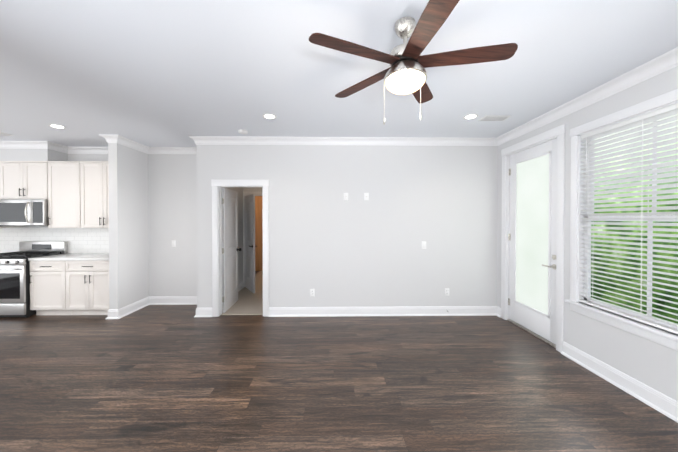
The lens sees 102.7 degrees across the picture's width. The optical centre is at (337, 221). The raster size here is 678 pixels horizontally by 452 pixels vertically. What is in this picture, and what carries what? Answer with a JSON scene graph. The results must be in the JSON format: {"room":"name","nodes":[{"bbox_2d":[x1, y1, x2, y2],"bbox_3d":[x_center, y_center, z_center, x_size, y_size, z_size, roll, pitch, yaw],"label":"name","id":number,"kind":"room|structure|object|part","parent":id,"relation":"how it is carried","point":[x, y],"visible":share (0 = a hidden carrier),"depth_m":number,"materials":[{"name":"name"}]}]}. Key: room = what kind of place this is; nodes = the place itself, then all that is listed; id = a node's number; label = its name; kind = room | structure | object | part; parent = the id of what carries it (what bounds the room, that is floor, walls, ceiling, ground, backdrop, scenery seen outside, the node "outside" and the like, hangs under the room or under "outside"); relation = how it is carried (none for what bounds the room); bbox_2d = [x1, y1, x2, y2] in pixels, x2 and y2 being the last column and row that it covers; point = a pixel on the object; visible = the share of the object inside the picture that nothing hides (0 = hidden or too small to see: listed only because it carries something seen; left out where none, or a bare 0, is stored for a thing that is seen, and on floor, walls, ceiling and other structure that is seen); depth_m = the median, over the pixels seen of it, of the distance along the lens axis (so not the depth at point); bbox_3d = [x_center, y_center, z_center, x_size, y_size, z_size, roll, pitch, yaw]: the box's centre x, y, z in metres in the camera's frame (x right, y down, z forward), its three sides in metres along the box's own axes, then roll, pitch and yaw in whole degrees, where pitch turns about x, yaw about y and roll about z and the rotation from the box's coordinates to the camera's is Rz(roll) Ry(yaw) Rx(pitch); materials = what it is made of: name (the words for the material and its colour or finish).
{"room":"empty living room","nodes":[
{"label":"empty living room","id":0,"kind":"room"},
{"bbox_2d":[23,154,196,295],"bbox_3d":[-4.732,0.086,4.865,5.070,2.780,0.120,0,0,-1],"label":"wall","id":1,"kind":"structure","parent":0,"point":[172,196],"depth_m":4.83,"materials":[{"name":"white paint"}]},
{"bbox_2d":[0,226,22,227],"bbox_3d":[-6.154,-0.443,4.585,1.216,1.098,0.380,0,0,-1],"label":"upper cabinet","id":2,"kind":"object","parent":1,"relation":"attached to","point":[10,226],"visible":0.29,"depth_m":4.60,"materials":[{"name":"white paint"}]},
{"bbox_2d":[0,161,47,199],"bbox_3d":[-5.153,-0.679,4.600,0.774,0.625,0.380,0,0,-1],"label":"upper cabinet","id":3,"kind":"object","parent":1,"relation":"attached to","point":[23,179],"visible":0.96,"depth_m":4.45,"materials":[{"name":"white paint"}]},
{"bbox_2d":[0,199,47,225],"bbox_3d":[-5.153,-0.143,4.563,0.772,0.433,0.459,0,0,-1],"label":"over-the-range microwave","id":4,"kind":"object","parent":3,"relation":"attached to","point":[23,212],"visible":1,"depth_m":4.40,"materials":[{"name":"silver metal"}]},
{"bbox_2d":[0,227,108,252],"bbox_3d":[-5.132,0.333,4.795,3.268,0.457,0.010,0,0,-1],"label":"tile backsplash","id":5,"kind":"structure","parent":1,"relation":"attached to","point":[87,240],"depth_m":4.79,"materials":[{"name":"white tile"}]},
{"bbox_2d":[47,161,80,227],"bbox_3d":[-4.499,-0.443,4.612,0.522,1.098,0.380,0,0,-1],"label":"upper cabinet","id":6,"kind":"object","parent":1,"relation":"attached to","point":[64,202],"visible":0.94,"depth_m":4.46,"materials":[{"name":"white paint"}]},
{"bbox_2d":[60,147,107,153],"bbox_3d":[-4.131,-1.250,4.767,1.270,0.107,0.075,0,0,-1],"label":"crown molding","id":7,"kind":"structure","parent":1,"relation":"attached to","point":[69,150],"depth_m":4.77,"materials":[{"name":"white paint"}]},
{"bbox_2d":[80,161,108,227],"bbox_3d":[-3.865,-0.443,4.622,0.736,1.098,0.380,0,0,-1],"label":"upper cabinet","id":8,"kind":"object","parent":1,"relation":"attached to","point":[94,184],"visible":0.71,"depth_m":4.47,"materials":[{"name":"white paint"}]},
{"bbox_2d":[148,147,196,153],"bbox_3d":[-2.781,-1.250,4.788,1.170,0.107,0.075,0,0,-1],"label":"crown molding","id":9,"kind":"structure","parent":1,"relation":"attached to","point":[151,150],"depth_m":4.80,"materials":[{"name":"white paint"}]},
{"bbox_2d":[149,296,196,304],"bbox_3d":[-2.782,1.406,4.831,1.170,0.140,0.035,0,0,-1],"label":"baseboard","id":10,"kind":"structure","parent":1,"relation":"attached to","point":[153,300],"depth_m":4.83,"materials":[{"name":"white paint"}]},
{"bbox_2d":[108,143,148,308],"bbox_3d":[-3.426,0.089,4.481,0.130,2.780,0.690,0,0,-1],"label":"wall","id":11,"kind":"structure","parent":0,"point":[128,233],"depth_m":4.34,"materials":[{"name":"white paint"}]},
{"bbox_2d":[99,135,111,142],"bbox_3d":[-3.522,-1.247,4.386,0.085,0.107,0.675,0,0,-1],"label":"crown molding","id":12,"kind":"structure","parent":11,"relation":"attached to","point":[108,138],"depth_m":4.09,"materials":[{"name":"white paint"}]},
{"bbox_2d":[112,135,147,153],"bbox_3d":[-3.322,-1.247,4.389,0.075,0.107,0.675,0,0,-1],"label":"crown molding","id":13,"kind":"structure","parent":11,"relation":"attached to","point":[118,139],"depth_m":4.34,"materials":[{"name":"white paint"}]},
{"bbox_2d":[113,297,148,318],"bbox_3d":[-3.343,1.409,4.445,0.035,0.140,0.665,0,0,-1],"label":"baseboard","id":14,"kind":"structure","parent":11,"relation":"attached to","point":[124,311],"depth_m":4.38,"materials":[{"name":"white paint"}]},
{"bbox_2d":[222,187,242,283],"bbox_3d":[-2.142,0.083,5.187,0.120,2.780,1.700,0,0,-1],"label":"wall","id":15,"kind":"structure","parent":0,"point":[240,232],"depth_m":5.85,"materials":[{"name":"white paint"}]},
{"bbox_2d":[205,281,244,316],"bbox_3d":[-2.057,1.403,5.204,0.050,0.140,1.690,0,0,-1],"label":"baseboard","id":16,"kind":"structure","parent":15,"relation":"attached to","point":[208,310],"depth_m":4.22,"materials":[{"name":"white paint"}]},
{"bbox_2d":[243,188,261,191],"bbox_3d":[-1.542,0.076,6.097,1.110,2.780,0.100,0,0,-1],"label":"wall","id":17,"kind":"structure","parent":0,"point":[252,189],"depth_m":6.04,"materials":[{"name":"white paint"}]},
{"bbox_2d":[245,194,256,292],"bbox_3d":[-1.858,0.449,5.763,0.389,2.015,0.554,0,0,-1],"label":"hall door","id":18,"kind":"structure","parent":17,"relation":"in","point":[250,246],"depth_m":5.68,"materials":[{"name":"white paint"}]},
{"bbox_2d":[243,192,261,285],"bbox_3d":[-1.691,0.401,6.036,0.888,2.131,0.022,0,0,-1],"label":"door frame","id":19,"kind":"structure","parent":17,"relation":"attached to","point":[250,193],"depth_m":6.02,"materials":[{"name":"white paint"}]},
{"bbox_2d":[255,196,262,270],"bbox_3d":[-1.817,0.060,7.992,2.600,2.780,0.100,0,0,-1],"label":"wall","id":20,"kind":"structure","parent":0,"point":[258,238],"depth_m":7.94,"materials":[{"name":"orange paint"}]},
{"bbox_2d":[0,271,677,451],"bbox_3d":[-2.279,1.543,2.846,9.910,0.100,10.800,0,0,-1],"label":"floor","id":21,"kind":"structure","parent":0,"point":[165,378],"depth_m":2.42,"materials":[{"name":"brown wood"}]},
{"bbox_2d":[0,241,67,317],"bbox_3d":[-5.150,0.917,4.419,0.772,1.125,0.764,0,0,-1],"label":"steel gas range","id":22,"kind":"object","parent":21,"relation":"on","point":[14,285],"visible":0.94,"depth_m":4.12,"materials":[{"name":"silver metal"}]},
{"bbox_2d":[29,261,71,314],"bbox_3d":[-4.484,1.042,4.485,0.544,0.875,0.660,0,0,-1],"label":"base cabinet","id":23,"kind":"object","parent":21,"relation":"on","point":[47,281],"visible":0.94,"depth_m":4.20,"materials":[{"name":"white paint"}]},
{"bbox_2d":[65,261,108,314],"bbox_3d":[-3.852,1.042,4.495,0.716,0.875,0.660,0,0,-1],"label":"base cabinet","id":24,"kind":"object","parent":21,"relation":"on","point":[87,287],"visible":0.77,"depth_m":4.20,"materials":[{"name":"white paint"}]},
{"bbox_2d":[28,253,108,260],"bbox_3d":[-4.125,0.583,4.495,1.264,0.038,0.643,0,0,-1],"label":"countertop","id":25,"kind":"structure","parent":24,"relation":"on","point":[84,257],"depth_m":4.26,"materials":[{"name":"stone"}]},
{"bbox_2d":[221,271,262,314],"bbox_3d":[-1.504,1.459,6.229,1.430,0.012,3.860,0,0,-1],"label":"carpet floor","id":26,"kind":"structure","parent":21,"relation":"on","point":[248,302],"depth_m":4.90,"materials":[{"name":"beige carpet"}]},
{"bbox_2d":[0,0,677,146],"bbox_3d":[-2.279,-1.337,2.823,9.910,0.100,10.800,0,0,-1],"label":"ceiling","id":27,"kind":"structure","parent":0,"point":[156,73],"depth_m":2.23,"materials":[{"name":"white paint"}]},
{"bbox_2d":[0,132,13,135],"bbox_3d":[-5.054,-1.289,3.998,0.360,0.015,0.170,0,0,-1],"label":"ceiling vent","id":28,"kind":"object","parent":27,"relation":"in","point":[3,134],"visible":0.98,"depth_m":4.02,"materials":[{"name":"white metal"}]},
{"bbox_2d":[0,141,55,150],"bbox_3d":[-5.150,-1.247,4.410,0.930,0.107,0.075,0,0,-1],"label":"crown molding","id":29,"kind":"structure","parent":27,"relation":"attached to","point":[3,144],"depth_m":4.43,"materials":[{"name":"white paint"}]},
{"bbox_2d":[0,149,67,160],"bbox_3d":[-5.154,-1.147,4.617,0.776,0.308,0.338,0,0,-1],"label":"chase","id":30,"kind":"object","parent":27,"relation":"attached to","point":[28,155],"visible":0.42,"depth_m":4.45,"materials":[{"name":"white paint"}]},
{"bbox_2d":[48,124,65,128],"bbox_3d":[-3.809,-1.289,3.688,0.172,0.010,0.172,0,0,-1],"label":"recessed light","id":31,"kind":"object","parent":27,"relation":"in","point":[57,126],"visible":0.94,"depth_m":3.68,"materials":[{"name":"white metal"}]},
{"bbox_2d":[238,129,247,133],"bbox_3d":[-1.351,-1.278,3.878,0.132,0.034,0.132,0,0,-1],"label":"smoke detector","id":32,"kind":"object","parent":27,"relation":"attached to","point":[241,131],"visible":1,"depth_m":3.84,"materials":[{"name":"white plastic"}]},
{"bbox_2d":[262,114,276,118],"bbox_3d":[-0.832,-1.286,3.326,0.172,0.010,0.172,0,0,-1],"label":"recessed light","id":33,"kind":"object","parent":27,"relation":"in","point":[269,116],"visible":1,"depth_m":3.33,"materials":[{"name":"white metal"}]},
{"bbox_2d":[309,0,517,124],"bbox_3d":[0.454,-0.960,1.722,1.237,0.634,1.212,0,0,-1],"label":"ceiling fan","id":34,"kind":"object","parent":27,"relation":"hanging from","point":[405,73],"visible":1,"depth_m":1.66,"materials":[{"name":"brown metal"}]},
{"bbox_2d":[463,114,477,119],"bbox_3d":[1.638,-1.286,3.336,0.172,0.010,0.172,0,0,-1],"label":"recessed light","id":35,"kind":"object","parent":27,"relation":"in","point":[469,116],"visible":1,"depth_m":3.33,"materials":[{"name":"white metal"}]},
{"bbox_2d":[478,115,510,120],"bbox_3d":[1.957,-1.284,3.381,0.320,0.015,0.170,0,0,-1],"label":"ceiling vent","id":36,"kind":"object","parent":27,"relation":"in","point":[494,117],"visible":0.98,"depth_m":3.35,"materials":[{"name":"white metal"}]},
{"bbox_2d":[196,145,497,307],"bbox_3d":[0.232,0.090,4.315,4.840,2.780,0.120,0,0,-1],"label":"wall","id":37,"kind":"structure","parent":0,"point":[330,245],"depth_m":4.26,"materials":[{"name":"white paint"}]},
{"bbox_2d":[194,308,204,316],"bbox_3d":[-2.193,1.409,4.494,0.065,0.140,0.605,0,0,-1],"label":"baseboard","id":38,"kind":"structure","parent":37,"relation":"attached to","point":[200,312],"depth_m":4.21,"materials":[{"name":"white paint"}]},
{"bbox_2d":[222,188,240,312],"bbox_3d":[-1.858,0.462,4.694,0.189,2.015,0.710,0,0,-1],"label":"interior door","id":39,"kind":"structure","parent":37,"relation":"in","point":[230,249],"depth_m":4.59,"materials":[{"name":"white paint"}]},
{"bbox_2d":[211,179,268,316],"bbox_3d":[-1.510,0.415,4.290,0.888,2.131,0.164,0,0,-1],"label":"door frame","id":40,"kind":"structure","parent":37,"relation":"attached to","point":[217,185],"depth_m":4.21,"materials":[{"name":"white paint"}]},
{"bbox_2d":[310,289,314,295],"bbox_3d":[-0.394,1.114,4.249,0.072,0.116,0.008,0,0,-1],"label":"outlet","id":41,"kind":"object","parent":37,"relation":"attached to","point":[312,292],"visible":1,"depth_m":4.25,"materials":[{"name":"white plastic"}]},
{"bbox_2d":[189,136,495,145],"bbox_3d":[0.087,-1.245,4.204,4.695,0.107,0.075,0,0,-1],"label":"crown molding","id":42,"kind":"structure","parent":37,"relation":"attached to","point":[199,140],"depth_m":4.21,"materials":[{"name":"white paint"}]},
{"bbox_2d":[364,193,368,199],"bbox_3d":[0.454,-0.392,4.248,0.072,0.116,0.014,0,0,-1],"label":"outlet","id":43,"kind":"object","parent":37,"relation":"attached to","point":[366,196],"visible":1,"depth_m":4.25,"materials":[{"name":"white plastic"}]},
{"bbox_2d":[269,306,500,316],"bbox_3d":[0.732,1.411,4.244,3.602,0.140,0.060,0,0,-1],"label":"baseboard","id":44,"kind":"structure","parent":37,"relation":"attached to","point":[400,310],"depth_m":4.26,"materials":[{"name":"white paint"}]},
{"bbox_2d":[422,241,425,248],"bbox_3d":[1.361,0.373,4.271,0.072,0.116,0.009,0,0,-1],"label":"light switch","id":45,"kind":"object","parent":37,"relation":"attached to","point":[423,244],"visible":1,"depth_m":4.27,"materials":[{"name":"white plastic"}]},
{"bbox_2d":[445,288,448,295],"bbox_3d":[1.732,1.114,4.283,0.072,0.116,0.008,0,0,-1],"label":"outlet","id":46,"kind":"object","parent":37,"relation":"attached to","point":[446,291],"visible":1,"depth_m":4.28,"materials":[{"name":"white plastic"}]},
{"bbox_2d":[497,66,677,400],"bbox_3d":[2.647,0.119,0.904,0.120,2.780,6.780,0,0,-1],"label":"wall","id":47,"kind":"structure","parent":0,"point":[651,364],"depth_m":2.55,"materials":[{"name":"white paint"}]},
{"bbox_2d":[508,138,556,343],"bbox_3d":[2.570,0.231,3.614,0.107,2.450,0.910,0,0,-1],"label":"exterior door","id":48,"kind":"structure","parent":47,"relation":"in","point":[532,236],"depth_m":3.57,"materials":[{"name":"white paint"}]},
{"bbox_2d":[501,124,565,352],"bbox_3d":[2.594,0.196,3.609,0.144,2.581,1.128,0,0,-1],"label":"door frame","id":49,"kind":"structure","parent":47,"relation":"attached to","point":[558,132],"depth_m":3.25,"materials":[{"name":"white paint"}]},
{"bbox_2d":[496,47,677,145],"bbox_3d":[2.550,-1.218,0.936,0.075,0.107,6.690,0,0,-1],"label":"crown molding","id":50,"kind":"structure","parent":47,"relation":"attached to","point":[664,62],"depth_m":2.57,"materials":[{"name":"white paint"}]},
{"bbox_2d":[561,341,677,422],"bbox_3d":[2.580,1.444,0.322,0.035,0.140,5.475,0,0,-1],"label":"baseboard","id":51,"kind":"structure","parent":47,"relation":"attached to","point":[662,403],"depth_m":2.39,"materials":[{"name":"white paint"}]},
{"bbox_2d":[565,89,677,350],"bbox_3d":[2.600,-0.014,2.282,0.170,1.968,1.400,0,0,-1],"label":"window","id":52,"kind":"structure","parent":47,"relation":"in","point":[584,162],"depth_m":2.42,"materials":[{"name":"white paint"}]},
{"bbox_3d":[2.650,-0.025,2.283,0.034,1.695,1.140,0,0,-1],"label":"glass","id":53,"kind":"part","parent":52,"relation":"part of","materials":[{"name":"clear glass"}]},
{"label":"outside","id":54,"kind":"structure","parent":0,"visible":0},
{"bbox_2d":[591,114,677,323],"bbox_3d":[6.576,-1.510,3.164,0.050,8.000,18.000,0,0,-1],"label":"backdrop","id":55,"kind":"structure","parent":54,"point":[639,281],"depth_m":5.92,"materials":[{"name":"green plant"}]}
]}

